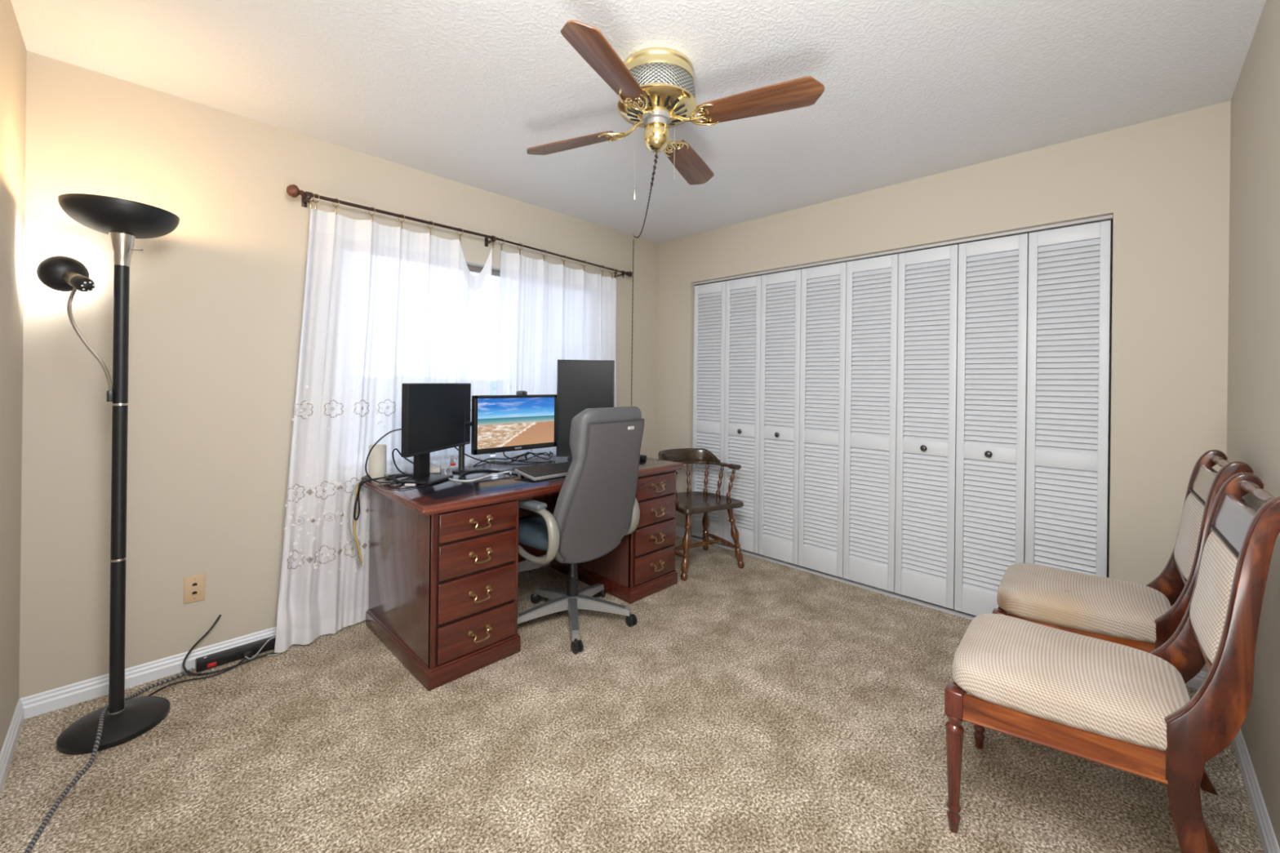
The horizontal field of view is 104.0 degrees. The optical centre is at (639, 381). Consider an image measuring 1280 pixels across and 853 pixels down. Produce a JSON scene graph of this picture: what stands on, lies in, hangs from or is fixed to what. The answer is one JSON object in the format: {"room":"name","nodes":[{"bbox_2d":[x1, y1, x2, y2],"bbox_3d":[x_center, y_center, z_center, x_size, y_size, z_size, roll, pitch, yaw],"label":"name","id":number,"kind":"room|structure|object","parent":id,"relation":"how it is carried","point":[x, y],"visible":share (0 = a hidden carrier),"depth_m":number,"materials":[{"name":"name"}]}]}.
{"room":"home office","nodes":[
{"label":"home office","id":0,"kind":"room"},
{"bbox_2d":[0,0,26,752],"bbox_3d":[-1.120,0.026,0.609,3.319,2.440,0.150,1,0,44],"label":"wall","id":1,"kind":"structure","parent":0,"point":[13,51],"depth_m":1.64,"materials":[{"name":"beige paint"}]},
{"bbox_2d":[0,698,24,796],"bbox_3d":[-1.130,1.208,0.720,3.169,0.076,0.014,1,0,44],"label":"baseboard","id":2,"kind":"structure","parent":1,"relation":"attached to","point":[9,745],"depth_m":1.64,"materials":[{"name":"white paint"}]},
{"bbox_2d":[18,50,658,698],"bbox_3d":[-1.106,0.026,3.099,0.150,2.440,3.726,1,0,44],"label":"wall","id":3,"kind":"structure","parent":0,"point":[216,300],"depth_m":2.13,"materials":[{"name":"beige paint"}]},
{"bbox_2d":[19,626,276,719],"bbox_3d":[-1.062,1.209,3.042,0.014,0.076,3.426,1,0,44],"label":"baseboard","id":4,"kind":"structure","parent":3,"relation":"attached to","point":[44,702],"depth_m":2.02,"materials":[{"name":"white paint"}]},
{"bbox_2d":[183,573,205,604],"bbox_3d":[-1.926,0.896,2.162,0.008,0.115,0.069,1,0,44],"label":"outlet","id":5,"kind":"object","parent":3,"relation":"attached to","point":[193,585],"visible":1,"depth_m":2.16,"materials":[{"name":"beige plastic"}]},
{"bbox_2d":[286,184,632,277],"bbox_3d":[-0.876,-0.858,3.134,0.125,0.102,2.237,1,0,44],"label":"curtain rod","id":6,"kind":"object","parent":3,"relation":"attached to","point":[292,190],"visible":0.94,"depth_m":2.71,"materials":[{"name":"brown metal"}]},
{"bbox_2d":[274,192,496,652],"bbox_3d":[-1.294,0.168,2.684,0.099,2.129,1.093,1,0,42],"label":"curtain","id":7,"kind":"object","parent":6,"relation":"hanging from","point":[385,308],"visible":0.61,"depth_m":2.54,"materials":[{"name":"white fabric"}]},
{"bbox_2d":[495,237,618,572],"bbox_3d":[-0.543,0.177,3.458,0.067,2.128,1.049,1,0,44],"label":"curtain","id":8,"kind":"object","parent":6,"relation":"hanging from","point":[548,313],"visible":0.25,"depth_m":3.37,"materials":[{"name":"white fabric"}]},
{"bbox_2d":[466,264,500,457],"bbox_3d":[-0.958,-0.119,3.212,0.122,1.215,1.800,1,0,44],"label":"window","id":9,"kind":"structure","parent":3,"relation":"in","point":[472,268],"depth_m":3.18,"materials":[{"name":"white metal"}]},
{"bbox_2d":[0,535,1264,852],"bbox_3d":[0.274,1.323,2.152,3.469,0.120,4.326,1,0,44],"label":"floor","id":10,"kind":"structure","parent":0,"point":[763,706],"depth_m":1.68,"materials":[{"name":"carpet"}]},
{"bbox_2d":[36,193,179,755],"bbox_3d":[-1.884,0.309,1.775,0.302,1.856,0.352,1,0,44],"label":"floor lamp","id":11,"kind":"object","parent":10,"relation":"on","point":[124,220],"visible":1,"depth_m":1.77,"materials":[{"name":"black metal"}]},
{"bbox_2d":[23,667,193,852],"bbox_3d":[-1.674,1.212,1.496,0.195,0.054,1.306,1,0,-28],"label":"extension cord","id":12,"kind":"object","parent":10,"relation":"on","point":[42,827],"visible":0.91,"depth_m":1.60,"materials":[{"name":"grey plastic"}]},
{"bbox_2d":[146,658,244,696],"bbox_3d":[-1.833,1.226,2.072,0.054,0.019,0.314,1,0,44],"label":"lamp cord","id":13,"kind":"object","parent":10,"relation":"on","point":[241,661],"visible":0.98,"depth_m":2.07,"materials":[{"name":"black plastic"}]},
{"bbox_2d":[182,614,279,675],"bbox_3d":[-1.798,1.137,2.208,0.135,0.198,0.330,1,0,44],"label":"coaxial cable","id":14,"kind":"object","parent":10,"relation":"on","point":[184,668],"visible":0.99,"depth_m":2.14,"materials":[{"name":"black plastic"}]},
{"bbox_2d":[195,635,275,672],"bbox_3d":[-1.766,1.213,2.249,0.074,0.047,0.345,1,0,44],"label":"power strip","id":15,"kind":"object","parent":10,"relation":"on","point":[211,660],"visible":0.73,"depth_m":2.21,"materials":[{"name":"black plastic"}]},
{"bbox_2d":[207,661,216,667],"bbox_3d":[-1.844,1.220,2.153,0.006,0.016,0.030,1,0,44],"label":"rocker switch","id":16,"kind":"object","parent":15,"relation":"attached to","point":[210,664],"depth_m":2.15,"materials":[{"name":"red plastic"}]},
{"bbox_2d":[225,653,237,662],"bbox_3d":[-1.798,1.216,2.200,0.004,0.032,0.040,1,0,44],"label":"outlet","id":17,"kind":"object","parent":15,"relation":"attached to","point":[229,657],"depth_m":2.20,"materials":[{"name":"black plastic"}]},
{"bbox_2d":[241,648,253,657],"bbox_3d":[-1.760,1.217,2.239,0.004,0.032,0.040,1,0,44],"label":"outlet","id":18,"kind":"object","parent":15,"relation":"attached to","point":[243,650],"depth_m":2.23,"materials":[{"name":"black plastic"}]},
{"bbox_2d":[257,643,267,653],"bbox_3d":[-1.721,1.217,2.278,0.004,0.032,0.040,1,0,44],"label":"outlet","id":19,"kind":"object","parent":15,"relation":"attached to","point":[259,645],"depth_m":2.28,"materials":[{"name":"black plastic"}]},
{"bbox_2d":[244,635,281,659],"bbox_3d":[-1.682,1.200,2.251,0.050,0.073,0.150,1,0,44],"label":"cable","id":20,"kind":"object","parent":10,"relation":"on","point":[264,645],"visible":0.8,"depth_m":2.25,"materials":[{"name":"grey plastic"}]},
{"bbox_2d":[361,455,684,691],"bbox_3d":[-0.568,0.877,2.825,0.800,0.752,1.620,1,0,44],"label":"executive desk","id":21,"kind":"object","parent":10,"relation":"on","point":[444,557],"visible":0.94,"depth_m":2.25,"materials":[{"name":"brown wood"}]},
{"bbox_2d":[353,474,368,563],"bbox_3d":[-1.380,0.672,2.536,0.131,0.495,0.025,1,0,-43],"label":"cable","id":22,"kind":"object","parent":21,"relation":"hanging from","point":[357,486],"visible":0.61,"depth_m":2.49,"materials":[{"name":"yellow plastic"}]},
{"bbox_2d":[360,476,369,480],"bbox_3d":[-1.364,0.483,2.499,0.030,0.016,0.050,1,0,22],"label":"clip","id":23,"kind":"object","parent":21,"relation":"on","point":[364,478],"visible":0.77,"depth_m":2.48,"materials":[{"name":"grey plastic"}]},
{"bbox_2d":[347,473,398,566],"bbox_3d":[-1.348,0.699,2.528,0.224,0.462,0.042,1,0,-32],"label":"cable","id":24,"kind":"object","parent":21,"relation":"hanging from","point":[361,480],"visible":0.91,"depth_m":2.46,"materials":[{"name":"grey plastic"}]},
{"bbox_2d":[368,444,386,479],"bbox_3d":[-1.333,0.409,2.540,0.080,0.168,0.080,1,0,44],"label":"canister","id":25,"kind":"object","parent":21,"relation":"on","point":[377,457],"visible":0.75,"depth_m":2.51,"materials":[{"name":"white plastic"}]},
{"bbox_2d":[364,428,411,483],"bbox_3d":[-1.182,0.358,2.435,0.127,0.271,0.272,1,0,31],"label":"cable","id":26,"kind":"object","parent":21,"relation":"on","point":[387,433],"visible":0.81,"depth_m":2.37,"materials":[{"name":"black plastic"}]},
{"bbox_2d":[353,473,431,520],"bbox_3d":[-1.240,0.577,2.508,0.350,0.226,0.102,1,0,-21],"label":"power cable","id":27,"kind":"object","parent":21,"relation":"on","point":[357,498],"visible":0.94,"depth_m":2.46,"materials":[{"name":"black plastic"}]},
{"bbox_2d":[385,474,414,483],"bbox_3d":[-1.170,0.476,2.453,0.113,0.032,0.145,1,0,44],"label":"coiled cable","id":28,"kind":"object","parent":21,"relation":"on","point":[388,478],"visible":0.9,"depth_m":2.43,"materials":[{"name":"black plastic"}]},
{"bbox_2d":[391,448,413,474],"bbox_3d":[-1.192,0.419,2.578,0.154,0.148,0.058,1,0,-5],"label":"cable","id":29,"kind":"object","parent":21,"relation":"on","point":[394,449],"visible":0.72,"depth_m":2.55,"materials":[{"name":"black plastic"}]},
{"bbox_2d":[377,482,428,489],"bbox_3d":[-1.078,0.489,2.397,0.297,0.010,0.187,1,0,-34],"label":"cable","id":30,"kind":"object","parent":21,"relation":"on","point":[380,483],"visible":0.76,"depth_m":2.31,"materials":[{"name":"black plastic"}]},
{"bbox_2d":[404,483,415,486],"bbox_3d":[-1.081,0.487,2.352,0.050,0.010,0.014,1,0,4],"label":"label","id":31,"kind":"object","parent":21,"relation":"on","point":[406,484],"visible":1,"depth_m":2.35,"materials":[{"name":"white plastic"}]},
{"bbox_2d":[430,466,440,473],"bbox_3d":[-1.141,0.480,2.712,0.110,0.026,0.070,1,0,-17],"label":"box","id":32,"kind":"object","parent":21,"relation":"on","point":[433,468],"visible":0.49,"depth_m":2.69,"materials":[{"name":"white plastic"}]},
{"bbox_2d":[400,382,471,484],"bbox_3d":[-1.039,0.252,2.555,0.160,0.486,0.534,1,0,12],"label":"monitor","id":33,"kind":"object","parent":21,"relation":"on","point":[433,413],"visible":0.99,"depth_m":2.47,"materials":[{"name":"black plastic"}]},
{"bbox_2d":[449,455,455,466],"bbox_3d":[-1.001,0.424,2.672,0.019,0.054,0.026,1,0,44],"label":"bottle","id":34,"kind":"object","parent":33,"relation":"attached to","point":[451,464],"visible":1,"depth_m":2.67,"materials":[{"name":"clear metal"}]},
{"bbox_2d":[444,465,511,481],"bbox_3d":[-0.903,0.483,2.616,0.428,0.028,0.260,1,0,15],"label":"cable","id":35,"kind":"object","parent":21,"relation":"on","point":[510,472],"visible":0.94,"depth_m":2.57,"materials":[{"name":"grey plastic"}]},
{"bbox_2d":[457,469,518,479],"bbox_3d":[-0.831,0.493,2.684,0.304,0.012,0.210,1,0,-28],"label":"cable","id":36,"kind":"object","parent":21,"relation":"on","point":[477,470],"visible":0.93,"depth_m":2.73,"materials":[{"name":"black plastic"}]},
{"bbox_2d":[472,453,529,466],"bbox_3d":[-0.818,0.466,2.975,0.105,0.051,0.363,1,0,44],"label":"coiled cable","id":37,"kind":"object","parent":21,"relation":"on","point":[524,454],"visible":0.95,"depth_m":2.98,"materials":[{"name":"black plastic"}]},
{"bbox_2d":[454,447,551,465],"bbox_3d":[-0.792,0.364,2.920,0.640,0.268,0.057,1,0,-37],"label":"cable","id":38,"kind":"object","parent":21,"relation":"on","point":[457,449],"visible":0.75,"depth_m":2.90,"materials":[{"name":"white plastic"}]},
{"bbox_2d":[451,394,557,473],"bbox_3d":[-0.782,0.288,2.921,0.142,0.420,0.622,1,0,44],"label":"monitor","id":39,"kind":"object","parent":21,"relation":"on","point":[500,423],"visible":0.95,"depth_m":2.87,"materials":[{"name":"black plastic"}]},
{"bbox_2d":[515,391,527,395],"bbox_3d":[-0.692,0.069,2.914,0.056,0.030,0.062,1,0,44],"label":"webcam","id":40,"kind":"object","parent":39,"relation":"attached to","point":[518,393],"visible":1,"depth_m":2.89,"materials":[{"name":"grey plastic"}]},
{"bbox_2d":[502,452,555,462],"bbox_3d":[-0.668,0.445,3.019,0.331,0.109,0.022,1,0,-33],"label":"cable","id":41,"kind":"object","parent":21,"relation":"on","point":[503,452],"visible":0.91,"depth_m":3.00,"materials":[{"name":"black plastic"}]},
{"bbox_2d":[524,450,552,460],"bbox_3d":[-0.637,0.465,3.154,0.096,0.061,0.203,1,0,44],"label":"coiled cable","id":42,"kind":"object","parent":21,"relation":"on","point":[550,452],"visible":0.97,"depth_m":3.13,"materials":[{"name":"black plastic"}]},
{"bbox_2d":[514,461,571,480],"bbox_3d":[-0.444,0.479,2.701,0.184,0.048,0.430,1,0,43],"label":"keyboard","id":43,"kind":"object","parent":21,"relation":"on","point":[540,473],"visible":0.66,"depth_m":2.60,"materials":[{"name":"silver metal"}]},
{"bbox_2d":[555,360,614,460],"bbox_3d":[-0.353,0.183,3.247,0.366,0.641,0.160,1,0,-4],"label":"monitor","id":44,"kind":"object","parent":21,"relation":"on","point":[581,384],"visible":0.61,"depth_m":3.21,"materials":[{"name":"black plastic"}]},
{"bbox_2d":[639,454,646,460],"bbox_3d":[0.014,0.492,3.226,0.055,0.032,0.035,1,0,44],"label":"gadget","id":45,"kind":"object","parent":21,"relation":"on","point":[642,457],"visible":0.76,"depth_m":3.21,"materials":[{"name":"black plastic"}]},
{"bbox_2d":[517,406,644,653],"bbox_3d":[-0.352,0.691,2.639,0.666,1.130,0.665,1,0,39],"label":"office chair","id":46,"kind":"object","parent":10,"relation":"on","point":[597,505],"visible":0.95,"depth_m":2.44,"materials":[{"name":"grey leather"}]},
{"bbox_2d":[657,448,744,581],"bbox_3d":[0.387,0.882,3.473,0.598,0.771,0.492,1,0,-29],"label":"chair","id":47,"kind":"object","parent":10,"relation":"on","point":[688,503],"visible":0.74,"depth_m":3.49,"materials":[{"name":"brown wood"}]},
{"bbox_2d":[944,472,1279,852],"bbox_3d":[1.260,0.756,1.379,0.641,1.037,0.490,1,0,42],"label":"chair","id":48,"kind":"object","parent":10,"relation":"on","point":[1126,708],"visible":1,"depth_m":1.24,"materials":[{"name":"brown wood"}]},
{"bbox_2d":[951,613,1190,751],"bbox_3d":[1.208,0.815,1.426,0.494,0.117,0.479,1,0,42],"label":"seat cushion","id":49,"kind":"object","parent":48,"relation":"on","point":[1108,695],"depth_m":1.31,"materials":[{"name":"beige fabric"}]},
{"bbox_2d":[992,449,1253,795],"bbox_3d":[1.738,0.762,1.867,0.641,1.037,0.490,1,0,42],"label":"chair","id":50,"kind":"object","parent":10,"relation":"on","point":[1135,615],"visible":0.75,"depth_m":1.76,"materials":[{"name":"beige fabric"}]},
{"bbox_2d":[996,563,1171,643],"bbox_3d":[1.686,0.821,1.913,0.494,0.117,0.479,1,0,42],"label":"seat cushion","id":51,"kind":"object","parent":50,"relation":"on","point":[1115,611],"depth_m":1.80,"materials":[{"name":"beige fabric"}]},
{"bbox_2d":[10,0,1266,243],"bbox_3d":[0.304,-1.237,2.152,3.469,0.120,4.326,1,0,44],"label":"ceiling","id":52,"kind":"structure","parent":0,"point":[458,91],"depth_m":1.93,"materials":[{"name":"white paint"}]},
{"bbox_2d":[526,20,824,200],"bbox_3d":[0.063,-0.932,1.898,0.878,0.496,0.878,1,0,-20],"label":"ceiling fan","id":53,"kind":"object","parent":52,"relation":"hanging from","point":[655,88],"visible":1,"depth_m":1.77,"materials":[{"name":"brown wood"}]},
{"bbox_2d":[631,150,657,406],"bbox_3d":[-0.005,-0.013,2.948,0.020,2.335,2.122,1,0,-3],"label":"chain","id":54,"kind":"object","parent":53,"relation":"hanging from","point":[655,155],"visible":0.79,"depth_m":3.33,"materials":[{"name":"brown metal"}]},
{"bbox_2d":[656,100,1231,672],"bbox_3d":[1.320,0.055,3.203,3.169,2.440,0.120,1,0,44],"label":"wall","id":55,"kind":"structure","parent":0,"point":[1164,183],"depth_m":2.26,"materials":[{"name":"beige paint"}]},
{"bbox_2d":[675,525,684,537],"bbox_3d":[0.252,1.225,4.143,0.348,0.076,0.014,1,0,44],"label":"baseboard","id":56,"kind":"structure","parent":55,"relation":"attached to","point":[680,531],"depth_m":4.07,"materials":[{"name":"white paint"}]},
{"bbox_2d":[691,275,761,553],"bbox_3d":[0.643,0.238,3.831,0.611,2.014,0.060,1,0,44],"label":"door","id":57,"kind":"structure","parent":55,"relation":"in","point":[726,357],"depth_m":3.81,"materials":[{"name":"white paint"}]},
{"bbox_2d":[758,262,846,577],"bbox_3d":[1.082,0.243,3.401,0.611,2.014,0.060,1,0,44],"label":"door","id":58,"kind":"structure","parent":55,"relation":"in","point":[803,312],"depth_m":3.38,"materials":[{"name":"white paint"}]},
{"bbox_2d":[690,535,976,620],"bbox_3d":[1.307,1.272,3.202,2.468,0.006,0.080,1,0,44],"label":"trim","id":59,"kind":"structure","parent":55,"relation":"attached to","point":[953,611],"depth_m":3.13,"materials":[{"name":"grey paint"}]},
{"bbox_2d":[843,244,958,608],"bbox_3d":[1.521,0.249,2.970,0.611,2.014,0.060,1,0,44],"label":"door","id":60,"kind":"structure","parent":55,"relation":"in","point":[900,385],"depth_m":2.95,"materials":[{"name":"white paint"}]},
{"bbox_2d":[693,214,1113,285],"bbox_3d":[1.326,-0.776,3.197,2.468,0.016,0.045,1,0,44],"label":"trim","id":61,"kind":"structure","parent":55,"relation":"attached to","point":[1109,217],"depth_m":2.85,"materials":[{"name":"grey paint"}]},
{"bbox_2d":[954,220,1111,616],"bbox_3d":[1.960,0.254,2.540,0.611,2.014,0.060,1,0,44],"label":"door","id":62,"kind":"structure","parent":55,"relation":"in","point":[1064,314],"depth_m":2.53,"materials":[{"name":"white paint"}]},
{"bbox_2d":[1185,671,1208,688],"bbox_3d":[2.267,1.249,2.167,0.345,0.076,0.014,1,0,44],"label":"baseboard","id":63,"kind":"structure","parent":55,"relation":"attached to","point":[1196,682],"depth_m":2.09,"materials":[{"name":"white paint"}]},
{"bbox_2d":[897,218,1113,577],"bbox_3d":[1.609,0.059,3.424,2.972,2.440,0.600,1,0,44],"label":"door frame","id":64,"kind":"structure","parent":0,"point":[1112,221],"depth_m":2.79,"materials":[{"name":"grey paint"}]},
{"bbox_2d":[1226,0,1279,848],"bbox_3d":[1.263,0.054,0.775,0.150,2.440,3.726,1,0,44],"label":"wall","id":65,"kind":"structure","parent":0,"point":[1253,398],"depth_m":1.53,"materials":[{"name":"beige paint"}]},
{"bbox_2d":[1232,728,1279,852],"bbox_3d":[1.191,1.236,0.833,0.014,0.076,3.426,1,0,44],"label":"baseboard","id":66,"kind":"structure","parent":65,"relation":"attached to","point":[1266,833],"depth_m":1.48,"materials":[{"name":"white paint"}]},
{"label":"outside","id":67,"kind":"structure","parent":0,"visible":0},
{"bbox_3d":[-14.206,1.442,18.331,39.840,0.100,60.000,1,0,44],"label":"ground","id":68,"kind":"structure","parent":67,"visible":0},
{"bbox_2d":[490,380,497,395],"bbox_3d":[-4.604,0.678,13.124,1.629,1.654,34.000,1,0,44],"label":"hedge","id":69,"kind":"object","parent":68,"relation":"on","point":[493,383],"visible":0.02,"depth_m":12.93,"materials":[{"name":"grey"}]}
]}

